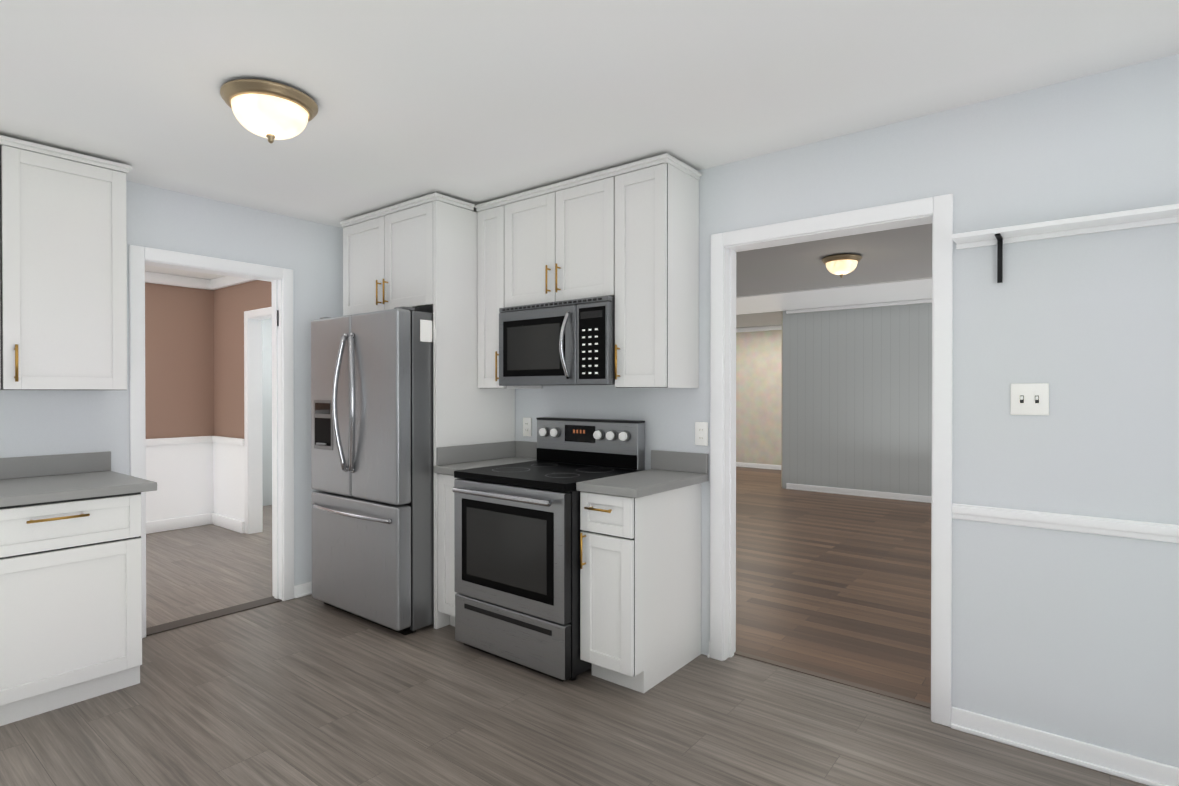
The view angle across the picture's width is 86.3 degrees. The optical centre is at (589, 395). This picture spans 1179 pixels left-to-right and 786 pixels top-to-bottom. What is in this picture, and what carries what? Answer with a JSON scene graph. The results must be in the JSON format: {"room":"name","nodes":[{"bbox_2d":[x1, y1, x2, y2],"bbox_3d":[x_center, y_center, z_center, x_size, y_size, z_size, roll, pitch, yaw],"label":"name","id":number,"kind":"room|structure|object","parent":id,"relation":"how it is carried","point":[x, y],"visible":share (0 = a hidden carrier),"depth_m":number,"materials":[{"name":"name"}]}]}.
{"room":"kitchen","nodes":[
{"label":"kitchen","id":0,"kind":"room"},
{"bbox_2d":[0,181,342,584],"bbox_3d":[-3.030,0.088,2.692,0.120,2.440,5.200,0,0,38],"label":"wall","id":1,"kind":"structure","parent":0,"point":[57,422],"depth_m":3.64,"materials":[{"name":"blue paint"}]},
{"bbox_2d":[0,135,27,389],"bbox_3d":[-2.795,-0.568,2.625,0.321,1.092,0.579,0,0,38],"label":"upper cabinet","id":2,"kind":"object","parent":1,"relation":"attached to","point":[13,305],"depth_m":2.73,"materials":[{"name":"white wood"}]},
{"bbox_2d":[0,451,110,478],"bbox_3d":[-3.059,0.345,2.541,0.018,0.099,1.850,0,0,38],"label":"backsplash","id":3,"kind":"structure","parent":1,"relation":"attached to","point":[11,467],"depth_m":3.08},
{"bbox_2d":[24,141,131,389],"bbox_3d":[-2.533,-0.570,2.958,0.321,1.092,0.516,0,0,38],"label":"upper cabinet","id":4,"kind":"object","parent":1,"relation":"attached to","point":[63,277],"depth_m":2.91,"materials":[{"name":"white wood"}]},
{"bbox_2d":[129,245,293,637],"bbox_3d":[-2.219,0.251,3.723,0.156,2.102,0.877,0,0,38],"label":"trim","id":5,"kind":"structure","parent":1,"relation":"attached to","point":[281,311],"depth_m":3.98,"materials":[{"name":"white wood"}]},
{"bbox_2d":[294,581,311,598],"bbox_3d":[-1.628,1.258,4.363,0.026,0.080,0.850,0,0,38],"label":"baseboard","id":6,"kind":"structure","parent":1,"relation":"attached to","point":[304,589],"depth_m":4.07,"materials":[{"name":"white wood"}]},
{"bbox_2d":[145,282,212,438],"bbox_3d":[-5.565,0.077,4.629,0.700,2.440,5.110,0,0,38],"label":"wall","id":7,"kind":"structure","parent":0,"point":[194,362],"depth_m":6.08,"materials":[{"name":"brown paint"}]},
{"bbox_2d":[145,271,209,289],"bbox_3d":[-5.258,-1.092,4.406,0.050,0.100,4.850,0,0,38],"label":"crown molding","id":8,"kind":"structure","parent":7,"relation":"attached to","point":[190,282],"depth_m":6.03,"materials":[{"name":"white wood"}]},
{"bbox_2d":[146,436,209,533],"bbox_3d":[-5.262,0.857,4.421,0.040,0.882,4.850,0,0,38],"label":"wainscoting","id":9,"kind":"structure","parent":7,"relation":"attached to","point":[200,480],"depth_m":6.07,"materials":[{"name":"white wood"}]},
{"bbox_2d":[213,280,271,438],"bbox_3d":[-2.644,0.071,5.512,2.760,2.440,0.110,0,0,38],"label":"wall","id":10,"kind":"structure","parent":0,"point":[230,303],"depth_m":6.08,"materials":[{"name":"paint"}]},
{"bbox_2d":[210,436,244,532],"bbox_3d":[-3.485,0.847,6.083,0.658,0.882,0.040,0,0,38],"label":"wainscoting","id":11,"kind":"structure","parent":10,"relation":"attached to","point":[227,462],"depth_m":6.10,"materials":[{"name":"white wood"}]},
{"bbox_2d":[210,276,253,289],"bbox_3d":[-2.709,-1.098,5.454,2.640,0.100,0.050,0,0,38],"label":"crown molding","id":12,"kind":"structure","parent":10,"relation":"attached to","point":[225,281],"depth_m":6.04,"materials":[{"name":"white wood"}]},
{"bbox_2d":[262,318,271,505],"bbox_3d":[-3.851,0.061,7.276,0.120,2.440,1.170,0,0,38],"label":"wall","id":13,"kind":"structure","parent":0,"point":[267,323],"depth_m":7.31,"materials":[{"name":"white paint"}]},
{"bbox_2d":[0,467,1147,785],"bbox_3d":[0.262,1.344,5.008,9.400,0.100,12.900,0,0,38],"label":"floor","id":14,"kind":"structure","parent":0,"point":[306,691],"depth_m":2.70,"materials":[{"name":"grey wood"}]},
{"bbox_2d":[0,491,147,725],"bbox_3d":[-2.472,0.870,2.774,0.656,0.875,0.661,0,0,38],"label":"base cabinet","id":15,"kind":"object","parent":14,"relation":"on","point":[70,579],"depth_m":2.63,"materials":[{"name":"white wood"}]},
{"bbox_2d":[0,471,156,506],"bbox_3d":[-2.798,0.416,2.336,0.682,0.038,1.850,0,0,38],"label":"countertop","id":16,"kind":"structure","parent":15,"relation":"on","point":[85,484],"depth_m":2.75,"materials":[{"name":"grey stone"}]},
{"bbox_2d":[311,306,433,634],"bbox_3d":[-1.144,0.409,3.909,0.902,1.784,0.896,0,0,38],"label":"refrigerator","id":17,"kind":"object","parent":14,"relation":"on","point":[372,473],"visible":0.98,"depth_m":3.50,"materials":[{"name":"metal"}]},
{"bbox_2d":[433,200,514,628],"bbox_3d":[-0.671,0.109,3.747,0.028,2.386,0.617,0,0,38],"label":"end panel","id":18,"kind":"object","parent":14,"relation":"on","point":[467,410],"visible":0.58,"depth_m":3.61,"materials":[{"name":"white wood"}]},
{"bbox_2d":[434,441,536,626],"bbox_3d":[-0.568,0.796,3.648,0.255,1.014,0.652,0,0,38],"label":"base cabinet","id":19,"kind":"object","parent":14,"relation":"on","point":[450,460],"visible":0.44,"depth_m":3.49,"materials":[{"name":"white wood"}]},
{"bbox_2d":[452,417,644,681],"bbox_3d":[-0.209,0.720,3.277,0.759,1.170,0.747,0,0,38],"label":"range","id":20,"kind":"object","parent":14,"relation":"on","point":[517,530],"visible":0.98,"depth_m":3.04,"materials":[{"name":"silver metal"}]},
{"bbox_2d":[576,450,707,692],"bbox_3d":[0.264,0.800,2.994,0.331,1.014,0.652,0,0,38],"label":"base cabinet","id":21,"kind":"object","parent":14,"relation":"on","point":[640,582],"visible":1,"depth_m":2.83,"materials":[{"name":"white wood"}]},
{"bbox_2d":[0,0,1178,327],"bbox_3d":[0.262,-1.189,4.992,9.400,0.114,12.900,0,0,38],"label":"ceiling","id":22,"kind":"structure","parent":0,"point":[474,102],"depth_m":2.28,"materials":[{"name":"white paint"}]},
{"bbox_2d":[220,79,317,142],"bbox_3d":[-1.207,-1.041,2.383,0.330,0.174,0.330,0,0,38],"label":"light","id":23,"kind":"object","parent":22,"relation":"attached to","point":[271,111],"visible":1,"depth_m":2.29,"materials":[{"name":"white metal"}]},
{"bbox_2d":[822,254,861,277],"bbox_3d":[2.088,-1.058,5.211,0.310,0.174,0.310,0,0,38],"label":"light","id":24,"kind":"object","parent":22,"relation":"attached to","point":[841,265],"visible":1,"depth_m":5.12,"materials":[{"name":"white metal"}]},
{"bbox_2d":[736,330,777,464],"bbox_3d":[5.084,0.049,9.235,7.060,2.440,0.120,0,0,38],"label":"wall","id":25,"kind":"structure","parent":0,"point":[756,351],"depth_m":10.88,"materials":[{"name":"beige paint"}]},
{"bbox_2d":[736,462,780,469],"bbox_3d":[3.019,1.219,10.774,1.960,0.080,0.026,0,0,38],"label":"baseboard","id":26,"kind":"structure","parent":25,"relation":"attached to","point":[740,464],"depth_m":10.84,"materials":[{"name":"white wood"}]},
{"bbox_2d":[736,325,781,332],"bbox_3d":[3.010,-1.143,10.749,1.960,0.075,0.055,0,0,38],"label":"crown molding","id":27,"kind":"structure","parent":25,"relation":"attached to","point":[777,327],"depth_m":10.79,"materials":[{"name":"white wood"}]},
{"bbox_2d":[515,54,1178,767],"bbox_3d":[0.893,0.087,2.989,5.920,2.440,0.120,0,0,38],"label":"wall","id":28,"kind":"structure","parent":0,"point":[1067,634],"depth_m":2.30,"materials":[{"name":"blue paint"}]},
{"bbox_2d":[340,193,471,315],"bbox_3d":[-1.047,-0.817,4.038,0.925,0.610,0.616,0,0,38],"label":"upper cabinet","id":29,"kind":"object","parent":28,"relation":"attached to","point":[388,252],"depth_m":3.76,"materials":[{"name":"white wood"}]},
{"bbox_2d":[472,195,541,388],"bbox_3d":[-0.453,-0.581,3.760,0.290,1.080,0.321,0,0,38],"label":"upper cabinet","id":30,"kind":"object","parent":28,"relation":"attached to","point":[494,218],"depth_m":3.66,"materials":[{"name":"white wood"}]},
{"bbox_2d":[523,418,531,436],"bbox_3d":[-0.388,0.197,3.912,0.070,0.116,0.009,0,0,38],"label":"electrical outlet","id":31,"kind":"object","parent":28,"relation":"attached to","point":[527,426],"visible":1,"depth_m":3.90,"materials":[{"name":"white plastic"}]},
{"bbox_2d":[512,167,615,306],"bbox_3d":[-0.084,-0.807,3.468,0.771,0.624,0.321,0,0,38],"label":"upper cabinet","id":32,"kind":"object","parent":28,"relation":"attached to","point":[564,233],"depth_m":3.30,"materials":[{"name":"white wood"}]},
{"bbox_2d":[499,295,614,385],"bbox_3d":[-0.117,-0.272,3.426,0.767,0.438,0.433,0,0,38],"label":"microwave","id":33,"kind":"object","parent":32,"relation":"attached to","point":[568,342],"visible":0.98,"depth_m":3.26,"materials":[{"name":"metal"}]},
{"bbox_2d":[615,153,701,387],"bbox_3d":[0.312,-0.577,3.158,0.358,1.080,0.321,0,0,38],"label":"upper cabinet","id":34,"kind":"object","parent":28,"relation":"attached to","point":[626,236],"depth_m":3.02,"materials":[{"name":"white wood"}]},
{"bbox_2d":[695,422,707,445],"bbox_3d":[0.563,0.194,3.164,0.070,0.116,0.009,0,0,38],"label":"electrical outlet","id":35,"kind":"object","parent":28,"relation":"attached to","point":[701,433],"visible":1,"depth_m":3.16,"materials":[{"name":"white plastic"}]},
{"bbox_2d":[710,194,952,726],"bbox_3d":[1.060,0.256,2.860,1.051,2.102,0.158,0,0,38],"label":"trim","id":36,"kind":"structure","parent":28,"relation":"attached to","point":[935,212],"depth_m":2.78,"materials":[{"name":"white wood"}]},
{"bbox_2d":[1011,384,1048,414],"bbox_3d":[1.624,0.015,2.324,0.116,0.116,0.014,0,0,38],"label":"switch plate","id":37,"kind":"object","parent":28,"relation":"attached to","point":[1029,399],"visible":1,"depth_m":2.33,"materials":[{"name":"white plastic"}]},
{"bbox_2d":[951,706,1178,785],"bbox_3d":[2.254,1.274,1.833,2.104,0.080,0.026,0,0,38],"label":"baseboard","id":38,"kind":"structure","parent":28,"relation":"attached to","point":[1112,762],"depth_m":2.25,"materials":[{"name":"white wood"}]},
{"bbox_2d":[952,204,1178,282],"bbox_3d":[2.197,-0.514,1.805,2.012,0.185,0.117,0,0,38],"label":"shelf","id":39,"kind":"object","parent":28,"relation":"attached to","point":[1129,219],"visible":1,"depth_m":2.21,"materials":[{"name":"white wood"}]},
{"bbox_2d":[952,503,1178,542],"bbox_3d":[2.255,0.460,1.829,2.104,0.060,0.022,0,0,38],"label":"trim","id":40,"kind":"structure","parent":28,"relation":"attached to","point":[1163,532],"depth_m":2.25,"materials":[{"name":"white wood"}]},
{"bbox_2d":[778,303,931,495],"bbox_3d":[4.589,0.061,7.143,4.990,2.440,0.120,0,0,38],"label":"wall","id":41,"kind":"structure","parent":0,"point":[838,398],"depth_m":7.99,"materials":[{"name":"grey paint"}]},
{"bbox_2d":[786,483,930,502],"bbox_3d":[4.595,1.242,7.053,4.880,0.080,0.026,0,0,38],"label":"baseboard","id":42,"kind":"structure","parent":41,"relation":"attached to","point":[844,491],"depth_m":7.96,"materials":[{"name":"white wood"}]},
{"bbox_2d":[786,298,931,313],"bbox_3d":[4.591,-1.121,7.033,4.880,0.046,0.040,0,0,38],"label":"crown molding","id":43,"kind":"structure","parent":41,"relation":"attached to","point":[919,301],"depth_m":7.93,"materials":[{"name":"white wood"}]}
]}

